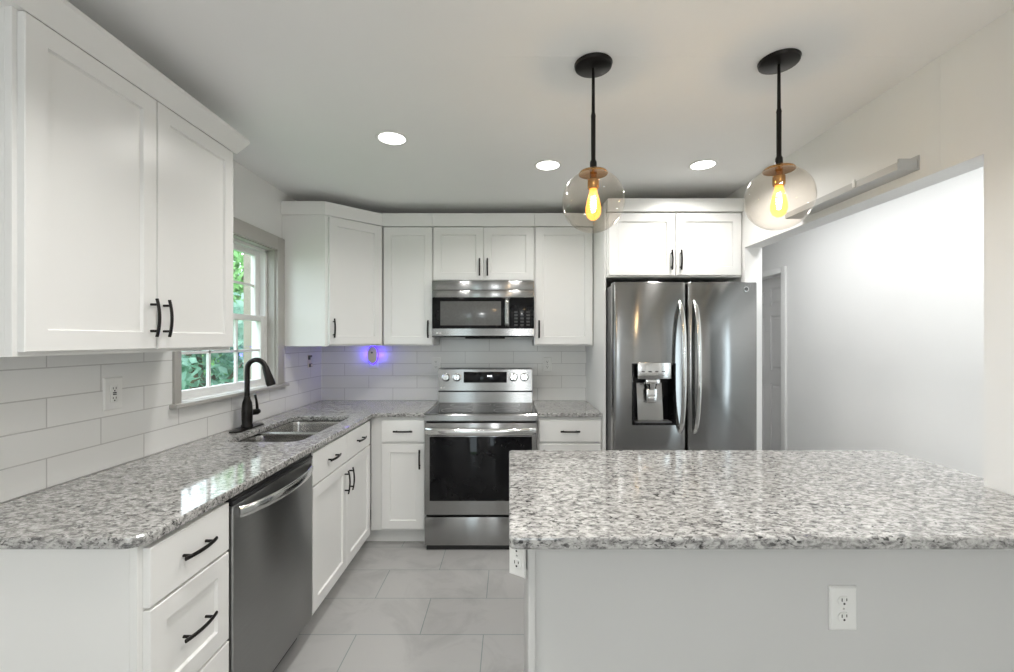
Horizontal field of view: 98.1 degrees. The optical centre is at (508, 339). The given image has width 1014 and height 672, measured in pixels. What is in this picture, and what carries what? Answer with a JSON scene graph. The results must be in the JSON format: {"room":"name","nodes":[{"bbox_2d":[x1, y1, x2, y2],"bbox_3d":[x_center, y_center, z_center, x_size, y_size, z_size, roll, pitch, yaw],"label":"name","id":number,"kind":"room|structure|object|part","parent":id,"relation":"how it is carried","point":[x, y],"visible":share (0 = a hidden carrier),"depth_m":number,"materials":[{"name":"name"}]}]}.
{"room":"kitchen","nodes":[
{"label":"kitchen","id":0,"kind":"room"},
{"bbox_2d":[0,160,317,503],"bbox_3d":[-1.640,0.195,0.055,0.150,2.440,7.210,0,0,0],"label":"wall","id":1,"kind":"structure","parent":0,"point":[256,202],"depth_m":2.71,"materials":[{"name":"paint"}]},
{"bbox_2d":[0,0,249,356],"bbox_3d":[-1.383,-0.441,1.551,0.359,0.968,0.984,0,0,0],"label":"upper cabinet","id":2,"kind":"object","parent":1,"relation":"attached to","point":[116,182],"visible":1,"depth_m":1.34,"materials":[{"name":"white wood"}]},
{"bbox_3d":[-1.250,-0.406,1.339,0.020,0.874,0.423,0,0,0],"label":"door","id":3,"kind":"part","parent":2,"relation":"part of","materials":[{"name":"white wood"}]},
{"bbox_3d":[-1.383,-0.886,1.551,0.359,0.078,0.984,0,0,0],"label":"crown molding","id":4,"kind":"part","parent":2,"relation":"part of","materials":[{"name":"white wood"}]},
{"bbox_3d":[-1.223,-0.077,1.524,0.034,0.134,0.012,0,0,0],"label":"handle","id":5,"kind":"part","parent":2,"relation":"part of","materials":[{"name":"black metal"}]},
{"bbox_3d":[-1.223,-0.077,1.580,0.034,0.134,0.012,0,0,0],"label":"handle","id":6,"kind":"part","parent":2,"relation":"part of","materials":[{"name":"black metal"}]},
{"bbox_3d":[-1.250,-0.406,1.768,0.020,0.874,0.427,0,0,0],"label":"door","id":7,"kind":"part","parent":2,"relation":"part of","materials":[{"name":"white wood"}]},
{"bbox_2d":[0,346,320,502],"bbox_3d":[-1.561,0.271,2.305,0.008,0.459,2.710,0,0,0],"label":"wall tile","id":8,"kind":"structure","parent":1,"relation":"attached to","point":[55,429],"depth_m":1.66,"materials":[{"name":"white tile"}]},
{"bbox_2d":[103,376,121,410],"bbox_3d":[-1.552,0.210,1.727,0.010,0.128,0.082,0,0,0],"label":"wall outlet","id":9,"kind":"object","parent":8,"relation":"attached to","point":[112,386],"visible":1,"depth_m":1.72,"materials":[{"name":"white plastic"}]},
{"bbox_2d":[110,385,117,401],"bbox_3d":[-1.549,0.210,1.727,0.003,0.066,0.033,0,0,0],"label":"receptacle","id":10,"kind":"object","parent":9,"relation":"attached to","point":[113,388],"depth_m":1.72,"materials":[{"name":"white plastic"}]},
{"bbox_2d":[308,355,311,367],"bbox_3d":[-1.548,0.165,3.430,0.018,0.100,0.060,0,0,0],"label":"wall switch","id":11,"kind":"object","parent":8,"relation":"attached to","point":[309,356],"visible":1,"depth_m":3.42,"materials":[{"name":"beige plastic"}]},
{"bbox_2d":[169,217,288,408],"bbox_3d":[-1.613,-0.188,2.533,0.185,1.010,1.035,0,0,0],"label":"window","id":12,"kind":"structure","parent":1,"relation":"in","point":[267,285],"depth_m":2.87,"materials":[{"name":"grey paint"}]},
{"bbox_3d":[-1.634,0.063,2.511,0.032,0.440,0.807,0,0,0],"label":"sash","id":13,"kind":"part","parent":12,"relation":"part of","materials":[{"name":"white paint"}]},
{"bbox_3d":[-1.660,-0.145,2.511,0.090,0.920,0.867,0,0,0],"label":"frame","id":14,"kind":"part","parent":12,"relation":"part of","materials":[{"name":"white paint"}]},
{"bbox_3d":[-1.567,0.307,2.533,0.095,0.020,1.035,0,0,0],"label":"sill","id":15,"kind":"part","parent":12,"relation":"part of","materials":[{"name":"grey paint"}]},
{"bbox_3d":[-1.669,-0.351,2.511,0.032,0.457,0.807,0,0,0],"label":"sash","id":16,"kind":"part","parent":12,"relation":"part of","materials":[{"name":"white paint"}]},
{"bbox_2d":[281,201,383,345],"bbox_3d":[-1.260,-0.454,3.336,0.607,0.994,0.644,0,0,0],"label":"upper cabinet","id":17,"kind":"object","parent":1,"relation":"attached to","point":[334,253],"visible":0.99,"depth_m":3.05,"materials":[{"name":"white wood"}]},
{"bbox_3d":[-1.206,-0.082,3.039,0.012,0.134,0.034,0,0,-45],"label":"handle","id":18,"kind":"part","parent":17,"relation":"part of","materials":[{"name":"black metal"}]},
{"bbox_3d":[-1.105,-0.410,3.178,0.020,0.882,0.395,0,0,45],"label":"door","id":19,"kind":"part","parent":17,"relation":"part of","materials":[{"name":"white wood"}]},
{"bbox_2d":[274,510,523,671],"bbox_3d":[0.487,1.465,0.875,4.405,0.100,8.850,0,0,0],"label":"floor","id":20,"kind":"structure","parent":0,"point":[397,606],"depth_m":2.26,"materials":[{"name":"tile"}]},
{"bbox_2d":[0,502,228,671],"bbox_3d":[-1.228,0.973,1.303,0.654,0.884,0.346,0,0,0],"label":"base cabinet","id":21,"kind":"object","parent":20,"relation":"on","point":[161,605],"visible":0.9,"depth_m":1.13,"materials":[{"name":"white wood"}]},
{"bbox_3d":[-0.964,0.923,1.303,0.019,0.784,0.346,0,0,0],"label":"frame","id":22,"kind":"part","parent":21,"relation":"part of","materials":[{"name":"white wood"}]},
{"bbox_3d":[-0.945,0.852,1.308,0.020,0.290,0.323,0,0,0],"label":"drawer","id":23,"kind":"part","parent":21,"relation":"part of","materials":[{"name":"white wood"}]},
{"bbox_3d":[-0.945,0.621,1.308,0.020,0.156,0.323,0,0,0],"label":"drawer","id":24,"kind":"part","parent":21,"relation":"part of","materials":[{"name":"white wood"}]},
{"bbox_3d":[-0.918,0.852,1.310,0.034,0.012,0.134,0,0,0],"label":"handle","id":25,"kind":"part","parent":21,"relation":"part of","materials":[{"name":"black metal"}]},
{"bbox_3d":[-0.918,0.619,1.310,0.034,0.012,0.134,0,0,0],"label":"handle","id":26,"kind":"part","parent":21,"relation":"part of","materials":[{"name":"black metal"}]},
{"bbox_3d":[-0.945,1.156,1.308,0.020,0.302,0.323,0,0,0],"label":"drawer","id":27,"kind":"part","parent":21,"relation":"part of","materials":[{"name":"white wood"}]},
{"bbox_2d":[224,453,312,671],"bbox_3d":[-1.211,0.974,1.784,0.689,0.882,0.603,0,0,0],"label":"dishwasher","id":28,"kind":"object","parent":20,"relation":"on","point":[270,549],"visible":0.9,"depth_m":1.71,"materials":[{"name":"grey metal"}]},
{"bbox_3d":[-0.899,0.593,1.784,0.066,0.038,0.549,0,0,0],"label":"handle","id":29,"kind":"part","parent":28,"relation":"part of","materials":[{"name":"metal"}]},
{"bbox_3d":[-1.025,1.363,1.784,0.040,0.104,0.603,0,0,0],"label":"kick plate","id":30,"kind":"part","parent":28,"relation":"part of","materials":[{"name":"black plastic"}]},
{"bbox_2d":[311,420,369,614],"bbox_3d":[-1.228,0.973,2.539,0.654,0.884,0.895,0,0,0],"label":"base cabinet","id":31,"kind":"object","parent":20,"relation":"on","point":[341,466],"visible":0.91,"depth_m":2.43,"materials":[{"name":"white wood"}]},
{"bbox_2d":[0,400,437,548],"bbox_3d":[-1.067,0.515,2.381,0.978,0.030,2.541,0,0,0],"label":"countertop","id":32,"kind":"structure","parent":31,"relation":"on","point":[137,503],"depth_m":1.49,"materials":[{"name":"stone"}]},
{"bbox_2d":[229,357,275,432],"bbox_3d":[-1.419,0.299,2.490,0.190,0.401,0.270,0,0,0],"label":"faucet","id":33,"kind":"object","parent":32,"relation":"on","point":[247,411],"visible":1,"depth_m":2.48,"materials":[{"name":"black metal"}]},
{"bbox_3d":[-1.482,0.496,2.490,0.064,0.007,0.270,0,0,0],"label":"deck plate","id":34,"kind":"part","parent":33,"relation":"part of","materials":[{"name":"black metal"}]},
{"bbox_3d":[-1.431,0.212,2.490,0.130,0.226,0.028,0,0,0],"label":"spout","id":35,"kind":"part","parent":33,"relation":"part of","materials":[{"name":"black metal"}]},
{"bbox_3d":[-1.466,0.372,2.535,0.035,0.120,0.064,0,0,20],"label":"lever handle","id":36,"kind":"part","parent":33,"relation":"part of","materials":[{"name":"black metal"}]},
{"bbox_2d":[238,421,340,441],"bbox_3d":[-1.222,0.630,2.525,0.435,0.218,0.780,0,0,0],"label":"sink","id":37,"kind":"object","parent":32,"relation":"in","point":[295,430],"visible":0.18,"depth_m":2.49,"materials":[{"name":"metal"}]},
{"bbox_3d":[-1.222,0.628,2.317,0.387,0.182,0.316,0,0,0],"label":"bowl","id":38,"kind":"part","parent":37,"relation":"part of","materials":[{"name":"metal"}]},
{"bbox_3d":[-1.222,0.638,2.696,0.387,0.202,0.391,0,0,0],"label":"bowl","id":39,"kind":"part","parent":37,"relation":"part of","materials":[{"name":"metal"}]},
{"bbox_3d":[-0.945,0.621,2.319,0.020,0.156,0.438,0,0,0],"label":"false drawer","id":40,"kind":"part","parent":31,"relation":"part of","materials":[{"name":"white wood"}]},
{"bbox_3d":[-0.945,1.008,2.319,0.020,0.603,0.438,0,0,0],"label":"door","id":41,"kind":"part","parent":31,"relation":"part of","materials":[{"name":"white wood"}]},
{"bbox_3d":[-0.918,0.619,2.326,0.034,0.012,0.134,0,0,0],"label":"handle","id":42,"kind":"part","parent":31,"relation":"part of","materials":[{"name":"black metal"}]},
{"bbox_3d":[-0.918,0.810,2.505,0.034,0.134,0.012,0,0,0],"label":"handle","id":43,"kind":"part","parent":31,"relation":"part of","materials":[{"name":"black metal"}]},
{"bbox_3d":[-0.918,0.810,2.575,0.034,0.134,0.012,0,0,0],"label":"handle","id":44,"kind":"part","parent":31,"relation":"part of","materials":[{"name":"black metal"}]},
{"bbox_3d":[-0.945,0.621,2.754,0.020,0.156,0.426,0,0,0],"label":"false drawer","id":45,"kind":"part","parent":31,"relation":"part of","materials":[{"name":"white wood"}]},
{"bbox_3d":[-0.945,1.008,2.754,0.020,0.603,0.426,0,0,0],"label":"door","id":46,"kind":"part","parent":31,"relation":"part of","materials":[{"name":"white wood"}]},
{"bbox_2d":[366,417,425,540],"bbox_3d":[-0.794,0.973,3.318,0.438,0.884,0.664,0,0,0],"label":"base cabinet","id":47,"kind":"object","parent":20,"relation":"on","point":[397,443],"visible":0.86,"depth_m":3.03,"materials":[{"name":"white wood"}]},
{"bbox_3d":[-0.725,0.625,3.003,0.134,0.012,0.034,0,0,0],"label":"handle","id":48,"kind":"part","parent":47,"relation":"part of","materials":[{"name":"black metal"}]},
{"bbox_3d":[-0.728,0.626,3.030,0.294,0.146,0.020,0,0,0],"label":"drawer","id":49,"kind":"part","parent":47,"relation":"part of","materials":[{"name":"white wood"}]},
{"bbox_3d":[-0.728,1.006,3.030,0.294,0.582,0.020,0,0,0],"label":"door","id":50,"kind":"part","parent":47,"relation":"part of","materials":[{"name":"white wood"}]},
{"bbox_3d":[-0.611,0.815,3.003,0.012,0.134,0.034,0,0,0],"label":"handle","id":51,"kind":"part","parent":47,"relation":"part of","materials":[{"name":"black metal"}]},
{"bbox_2d":[425,368,536,548],"bbox_3d":[-0.190,0.822,3.267,0.755,1.187,0.752,0,0,0],"label":"range","id":52,"kind":"object","parent":20,"relation":"on","point":[480,415],"visible":0.98,"depth_m":2.95,"materials":[{"name":"grey metal"}]},
{"bbox_3d":[-0.501,0.295,3.490,0.068,0.068,0.036,0,-5,0],"label":"knob","id":53,"kind":"part","parent":52,"relation":"part of","materials":[{"name":"metal"}]},
{"bbox_3d":[-0.415,0.295,3.490,0.068,0.068,0.036,0,-5,0],"label":"knob","id":54,"kind":"part","parent":52,"relation":"part of","materials":[{"name":"metal"}]},
{"bbox_3d":[-0.190,1.284,2.975,0.755,0.191,0.045,0,0,0],"label":"storage drawer","id":55,"kind":"part","parent":52,"relation":"part of","materials":[{"name":"silver metal"}]},
{"bbox_3d":[-0.190,0.609,2.924,0.742,0.048,0.065,0,0,0],"label":"handle","id":56,"kind":"part","parent":52,"relation":"part of","materials":[{"name":"metal"}]},
{"bbox_3d":[-0.190,0.866,2.975,0.755,0.618,0.045,0,0,0],"label":"oven door","id":57,"kind":"part","parent":52,"relation":"part of","materials":[{"name":"black glass"}]},
{"bbox_2d":[425,403,536,420],"bbox_3d":[-0.190,0.520,3.230,0.755,0.045,0.550,0,0,0],"label":"cooktop","id":58,"kind":"object","parent":52,"relation":"in","point":[440,411],"depth_m":3.03,"materials":[{"name":"black glass"}]},
{"bbox_3d":[0.036,0.295,3.490,0.068,0.068,0.036,0,-5,0],"label":"knob","id":59,"kind":"part","parent":52,"relation":"part of","materials":[{"name":"metal"}]},
{"bbox_3d":[0.122,0.295,3.490,0.068,0.068,0.036,0,-5,0],"label":"knob","id":60,"kind":"part","parent":52,"relation":"part of","materials":[{"name":"metal"}]},
{"bbox_2d":[536,417,601,449],"bbox_3d":[0.418,0.973,3.318,0.445,0.884,0.664,0,0,0],"label":"base cabinet","id":61,"kind":"object","parent":20,"relation":"on","point":[553,433],"visible":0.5,"depth_m":3.02,"materials":[{"name":"white wood"}]},
{"bbox_2d":[532,400,601,416],"bbox_3d":[0.417,0.515,3.332,0.446,0.030,0.639,0,0,0],"label":"countertop","id":62,"kind":"structure","parent":61,"relation":"on","point":[544,408],"depth_m":3.21,"materials":[{"name":"stone"}]},
{"bbox_3d":[0.418,0.626,3.030,0.421,0.146,0.020,0,0,0],"label":"drawer","id":63,"kind":"part","parent":61,"relation":"part of","materials":[{"name":"white wood"}]},
{"bbox_3d":[0.418,1.006,3.030,0.421,0.582,0.020,0,0,0],"label":"door","id":64,"kind":"part","parent":61,"relation":"part of","materials":[{"name":"white wood"}]},
{"bbox_3d":[0.418,0.625,3.003,0.134,0.012,0.034,0,0,0],"label":"handle","id":65,"kind":"part","parent":61,"relation":"part of","materials":[{"name":"black metal"}]},
{"bbox_2d":[586,203,605,449],"bbox_3d":[0.647,0.245,3.309,0.010,2.340,0.698,0,0,0],"label":"enclosure","id":66,"kind":"object","parent":20,"relation":"on","point":[595,354],"visible":0.36,"depth_m":3.12,"materials":[{"name":"white wood"}]},
{"bbox_2d":[606,282,756,449],"bbox_3d":[1.109,0.505,3.149,0.905,1.760,0.953,0,0,0],"label":"refrigerator","id":67,"kind":"object","parent":20,"relation":"on","point":[681,357],"visible":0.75,"depth_m":2.75,"materials":[{"name":"grey metal"}]},
{"bbox_3d":[0.885,0.176,2.790,0.457,1.078,0.090,0,0,0],"label":"door","id":68,"kind":"part","parent":67,"relation":"part of","materials":[{"name":"metal"}]},
{"bbox_3d":[0.899,0.393,2.812,0.161,0.235,0.034,0,0,0],"label":"plate","id":69,"kind":"part","parent":67,"relation":"part of","materials":[{"name":"silver metal"}]},
{"bbox_3d":[0.904,0.277,2.780,0.095,0.066,0.060,0,0,0],"label":"spout","id":70,"kind":"part","parent":67,"relation":"part of","materials":[{"name":"metal"}]},
{"bbox_3d":[0.904,0.191,2.754,0.211,0.104,0.042,0,0,0],"label":"control panel","id":71,"kind":"part","parent":67,"relation":"part of","materials":[{"name":"metal"}]},
{"bbox_3d":[1.072,0.170,2.723,0.030,0.843,0.102,0,0,0],"label":"handle","id":72,"kind":"part","parent":67,"relation":"part of","materials":[{"name":"metal"}]},
{"bbox_3d":[1.164,0.170,2.723,0.030,0.843,0.102,0,0,0],"label":"handle","id":73,"kind":"part","parent":67,"relation":"part of","materials":[{"name":"metal"}]},
{"bbox_3d":[1.342,0.176,2.790,0.440,1.078,0.090,0,0,0],"label":"door","id":74,"kind":"part","parent":67,"relation":"part of","materials":[{"name":"metal"}]},
{"bbox_2d":[524,549,1013,671],"bbox_3d":[0.803,0.962,1.520,1.502,0.907,0.690,0,0,0],"label":"kitchen island","id":75,"kind":"object","parent":20,"relation":"on","point":[586,610],"visible":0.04,"depth_m":1.19,"materials":[{"name":"paint"}]},
{"bbox_2d":[509,546,526,578],"bbox_3d":[0.034,0.615,1.273,0.055,0.118,0.049,0,0,33],"label":"wall outlet","id":76,"kind":"object","parent":75,"relation":"attached to","point":[517,557],"visible":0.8,"depth_m":1.25,"materials":[{"name":"white plastic"}]},
{"bbox_2d":[512,549,521,552],"bbox_3d":[0.022,0.594,1.254,0.033,0.025,0.002,0,0,33],"label":"receptacle","id":77,"kind":"object","parent":76,"relation":"attached to","point":[513,550],"depth_m":1.25,"materials":[{"name":"white plastic"}]},
{"bbox_2d":[512,558,521,568],"bbox_3d":[0.022,0.636,1.254,0.033,0.025,0.002,0,0,33],"label":"receptacle","id":78,"kind":"object","parent":76,"relation":"attached to","point":[516,562],"depth_m":1.25,"materials":[{"name":"white plastic"}]},
{"bbox_3d":[0.061,0.962,1.225,0.018,0.906,0.100,0,0,0],"label":"corner trim","id":79,"kind":"part","parent":75,"relation":"part of","materials":[{"name":"paint"}]},
{"bbox_2d":[509,450,1013,548],"bbox_3d":[0.824,0.492,1.486,1.647,0.031,0.845,0,0,0],"label":"island countertop","id":80,"kind":"structure","parent":75,"relation":"on","point":[559,499],"depth_m":1.29,"materials":[{"name":"stone"}]},
{"bbox_2d":[828,585,855,629],"bbox_3d":[0.898,0.721,1.182,0.074,0.118,0.009,0,0,0],"label":"wall outlet","id":81,"kind":"object","parent":75,"relation":"attached to","point":[841,598],"visible":1,"depth_m":1.18,"materials":[{"name":"white plastic"}]},
{"bbox_2d":[838,596,849,605],"bbox_3d":[0.898,0.700,1.179,0.033,0.025,0.002,0,0,0],"label":"receptacle","id":82,"kind":"object","parent":81,"relation":"attached to","point":[842,600],"depth_m":1.18,"materials":[{"name":"white plastic"}]},
{"bbox_2d":[838,612,849,621],"bbox_3d":[0.898,0.743,1.179,0.033,0.025,0.002,0,0,0],"label":"receptacle","id":83,"kind":"object","parent":81,"relation":"attached to","point":[842,616],"depth_m":1.18,"materials":[{"name":"white plastic"}]},
{"bbox_2d":[368,337,532,509],"bbox_3d":[-0.080,0.195,3.720,3.270,2.440,0.120,0,0,0],"label":"wall","id":84,"kind":"structure","parent":0,"point":[439,337],"depth_m":3.66,"materials":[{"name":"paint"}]},
{"bbox_2d":[382,213,438,345],"bbox_3d":[-0.767,-0.457,3.479,0.379,1.000,0.357,0,0,0],"label":"upper cabinet","id":85,"kind":"object","parent":84,"relation":"attached to","point":[408,237],"visible":0.85,"depth_m":3.34,"materials":[{"name":"white wood"}]},
{"bbox_3d":[-0.611,-0.082,3.318,0.012,0.134,0.034,0,0,0],"label":"handle","id":86,"kind":"part","parent":85,"relation":"part of","materials":[{"name":"black metal"}]},
{"bbox_2d":[321,337,585,399],"bbox_3d":[-0.458,0.228,3.656,2.199,0.545,0.008,0,0,0],"label":"wall tile","id":87,"kind":"structure","parent":84,"relation":"attached to","point":[402,372],"depth_m":3.65,"materials":[{"name":"white tile"}]},
{"bbox_2d":[367,346,377,364],"bbox_3d":[-1.122,0.123,3.619,0.092,0.161,0.044,0,0,0],"label":"night light","id":88,"kind":"object","parent":87,"relation":"attached to","point":[372,354],"visible":0.98,"depth_m":3.60,"materials":[{"name":"beige plastic"}]},
{"bbox_2d":[369,361,377,367],"bbox_3d":[-1.122,0.177,3.647,0.074,0.118,0.009,0,0,0],"label":"wall outlet","id":89,"kind":"object","parent":87,"relation":"attached to","point":[376,364],"visible":0.36,"depth_m":3.65,"materials":[{"name":"white plastic"}]},
{"bbox_2d":[432,357,440,370],"bbox_3d":[-0.605,0.202,3.647,0.074,0.118,0.009,0,0,0],"label":"wall outlet","id":90,"kind":"object","parent":87,"relation":"attached to","point":[436,361],"visible":0.99,"depth_m":3.65,"materials":[{"name":"white plastic"}]},
{"bbox_2d":[543,357,551,370],"bbox_3d":[0.318,0.202,3.647,0.074,0.118,0.009,0,0,0],"label":"wall outlet","id":91,"kind":"object","parent":87,"relation":"attached to","point":[547,361],"visible":1,"depth_m":3.65,"materials":[{"name":"white plastic"}]},
{"bbox_2d":[433,213,533,280],"bbox_3d":[-0.193,-0.700,3.479,0.769,0.514,0.357,0,0,0],"label":"upper cabinet","id":92,"kind":"object","parent":84,"relation":"attached to","point":[466,246],"visible":0.91,"depth_m":3.33,"materials":[{"name":"white wood"}]},
{"bbox_3d":[-0.384,-0.654,3.345,0.379,0.402,0.020,0,0,0],"label":"door","id":93,"kind":"part","parent":92,"relation":"part of","materials":[{"name":"white wood"}]},
{"bbox_2d":[432,281,533,338],"bbox_3d":[-0.193,-0.224,3.437,0.757,0.428,0.421,0,0,0],"label":"microwave","id":94,"kind":"object","parent":92,"relation":"attached to","point":[467,309],"visible":1,"depth_m":3.26,"materials":[{"name":"grey metal"}]},
{"bbox_3d":[-0.283,-0.200,3.279,0.575,0.230,0.034,0,0,0],"label":"door","id":95,"kind":"part","parent":94,"relation":"part of","materials":[{"name":"black glass"}]},
{"bbox_3d":[-0.015,-0.200,3.244,0.032,0.223,0.036,0,0,0],"label":"handle","id":96,"kind":"part","parent":94,"relation":"part of","materials":[{"name":"silver metal"}]},
{"bbox_3d":[0.096,-0.200,3.279,0.180,0.230,0.034,0,0,0],"label":"control panel","id":97,"kind":"part","parent":94,"relation":"part of","materials":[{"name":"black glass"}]},
{"bbox_3d":[-0.163,-0.550,3.318,0.012,0.134,0.034,0,0,0],"label":"handle","id":98,"kind":"part","parent":92,"relation":"part of","materials":[{"name":"black metal"}]},
{"bbox_3d":[-0.002,-0.654,3.345,0.378,0.402,0.020,0,0,0],"label":"door","id":99,"kind":"part","parent":92,"relation":"part of","materials":[{"name":"white wood"}]},
{"bbox_2d":[532,213,593,345],"bbox_3d":[0.416,-0.457,3.479,0.447,1.000,0.357,0,0,0],"label":"upper cabinet","id":100,"kind":"object","parent":84,"relation":"attached to","point":[563,254],"visible":0.92,"depth_m":3.34,"materials":[{"name":"white wood"}]},
{"bbox_3d":[0.227,-0.082,3.318,0.012,0.134,0.034,0,0,0],"label":"handle","id":101,"kind":"part","parent":100,"relation":"part of","materials":[{"name":"black metal"}]},
{"bbox_2d":[605,198,743,287],"bbox_3d":[1.103,-0.678,3.275,0.898,0.517,0.767,0,0,0],"label":"upper cabinet","id":102,"kind":"object","parent":84,"relation":"attached to","point":[685,240],"visible":0.94,"depth_m":2.93,"materials":[{"name":"white wood"}]},
{"bbox_3d":[0.885,-0.637,2.935,0.442,0.415,0.020,0,0,0],"label":"door","id":103,"kind":"part","parent":102,"relation":"part of","materials":[{"name":"white wood"}]},
{"bbox_3d":[1.078,-0.530,2.908,0.012,0.134,0.034,0,0,0],"label":"handle","id":104,"kind":"part","parent":102,"relation":"part of","materials":[{"name":"black metal"}]},
{"bbox_3d":[1.139,-0.530,2.908,0.012,0.134,0.034,0,0,0],"label":"handle","id":105,"kind":"part","parent":102,"relation":"part of","materials":[{"name":"black metal"}]},
{"bbox_3d":[1.329,-0.637,2.935,0.435,0.415,0.020,0,0,0],"label":"door","id":106,"kind":"part","parent":102,"relation":"part of","materials":[{"name":"white wood"}]},
{"bbox_2d":[67,0,1013,216],"bbox_3d":[0.487,-1.075,0.875,4.405,0.100,8.850,0,0,0],"label":"ceiling","id":107,"kind":"structure","parent":0,"point":[311,85],"depth_m":1.73,"materials":[{"name":"paint"}]},
{"bbox_2d":[375,131,407,145],"bbox_3d":[-0.594,-1.022,2.233,0.164,0.006,0.164,0,0,0],"label":"recessed light","id":108,"kind":"object","parent":107,"relation":"in","point":[392,138],"visible":1,"depth_m":2.23,"materials":[{"name":"white plastic"}]},
{"bbox_2d":[534,159,561,170],"bbox_3d":[0.228,-1.022,2.577,0.164,0.006,0.164,0,0,0],"label":"recessed light","id":109,"kind":"object","parent":107,"relation":"in","point":[543,165],"visible":1,"depth_m":2.58,"materials":[{"name":"white plastic"}]},
{"bbox_2d":[562,52,624,232],"bbox_3d":[0.313,-0.712,1.634,0.230,0.626,0.230,0,0,0],"label":"pendant light","id":110,"kind":"object","parent":107,"relation":"hanging from","point":[593,65],"visible":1,"depth_m":1.62,"materials":[{"name":"black metal"}]},
{"bbox_2d":[588,173,598,190],"bbox_3d":[0.313,-0.589,1.634,0.042,0.058,0.042,0,0,0],"label":"socket","id":111,"kind":"object","parent":110,"relation":"attached to","point":[593,183],"depth_m":1.62,"materials":[{"name":"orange metal"}]},
{"bbox_3d":[0.313,-0.824,1.634,0.026,0.369,0.026,0,0,0],"label":"rod","id":112,"kind":"part","parent":110,"relation":"part of","materials":[{"name":"black metal"}]},
{"bbox_3d":[0.313,-0.510,1.634,0.230,0.222,0.230,0,0,0],"label":"lamp shade","id":113,"kind":"part","parent":110,"relation":"part of","materials":[{"name":"clear glass"}]},
{"bbox_2d":[688,159,717,170],"bbox_3d":[1.133,-1.022,2.572,0.164,0.006,0.164,0,0,0],"label":"recessed light","id":114,"kind":"object","parent":107,"relation":"in","point":[705,164],"visible":1,"depth_m":2.56,"materials":[{"name":"white plastic"}]},
{"bbox_2d":[743,48,816,230],"bbox_3d":[0.989,-0.714,1.612,0.230,0.620,0.230,0,0,0],"label":"pendant light","id":115,"kind":"object","parent":107,"relation":"hanging from","point":[777,62],"visible":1,"depth_m":1.60,"materials":[{"name":"black metal"}]},
{"bbox_2d":[772,169,785,186],"bbox_3d":[0.989,-0.594,1.612,0.042,0.058,0.042,0,0,0],"label":"socket","id":116,"kind":"object","parent":115,"relation":"attached to","point":[779,180],"depth_m":1.60,"materials":[{"name":"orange metal"}]},
{"bbox_3d":[0.989,-0.826,1.612,0.026,0.364,0.026,0,0,0],"label":"rod","id":117,"kind":"part","parent":115,"relation":"part of","materials":[{"name":"black metal"}]},
{"bbox_3d":[0.989,-0.515,1.612,0.230,0.222,0.230,0,0,0],"label":"lamp shade","id":118,"kind":"part","parent":115,"relation":"part of","materials":[{"name":"clear glass"}]},
{"bbox_2d":[725,7,1013,494],"bbox_3d":[1.611,0.195,0.900,0.113,2.440,8.600,0,0,0],"label":"wall","id":119,"kind":"structure","parent":0,"point":[977,74],"depth_m":1.57,"materials":[{"name":"paint"}]},
{"bbox_2d":[785,155,919,218],"bbox_3d":[1.510,-0.672,2.005,0.089,0.055,0.680,0,0,0],"label":"wall rail","id":120,"kind":"object","parent":119,"relation":"attached to","point":[903,167],"visible":1,"depth_m":1.87,"materials":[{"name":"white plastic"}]},
{"bbox_2d":[762,166,983,477],"bbox_3d":[2.610,0.195,0.900,0.140,2.440,8.600,0,0,0],"label":"wall","id":121,"kind":"structure","parent":0,"point":[885,301],"depth_m":2.90,"materials":[{"name":"paint"}]},
{"bbox_2d":[762,266,786,449],"bbox_3d":[2.599,0.369,4.475,0.151,2.092,0.910,0,0,0],"label":"door","id":122,"kind":"structure","parent":121,"relation":"in","point":[774,290],"depth_m":4.36,"materials":[{"name":"paint"}]},
{"label":"outside","id":123,"kind":"structure","parent":0,"visible":0},
{"bbox_3d":[-20.858,1.965,10.000,38.284,0.100,60.000,0,0,0],"label":"ground","id":124,"kind":"structure","parent":123,"visible":0},
{"bbox_2d":[182,273,243,389],"bbox_3d":[-4.390,0.345,6.226,2.914,3.155,2.252,0,0,0],"label":"tree","id":125,"kind":"object","parent":124,"relation":"on","point":[195,378],"visible":0.13,"depth_m":6.17,"materials":[{"name":"green plant"}]},
{"bbox_2d":[188,250,243,378],"bbox_3d":[-5.469,-0.289,9.192,3.062,4.418,2.915,0,0,31],"label":"tree","id":126,"kind":"object","parent":124,"relation":"on","point":[238,258],"visible":0.03,"depth_m":8.89,"materials":[{"name":"green plant"}]},
{"bbox_2d":[244,254,251,379],"bbox_3d":[-2.350,0.465,4.020,0.100,2.900,0.100,0,0,0],"label":"porch post","id":127,"kind":"object","parent":124,"relation":"on","point":[247,258],"visible":0.02,"depth_m":3.97,"materials":[{"name":"white wood"}]}
]}

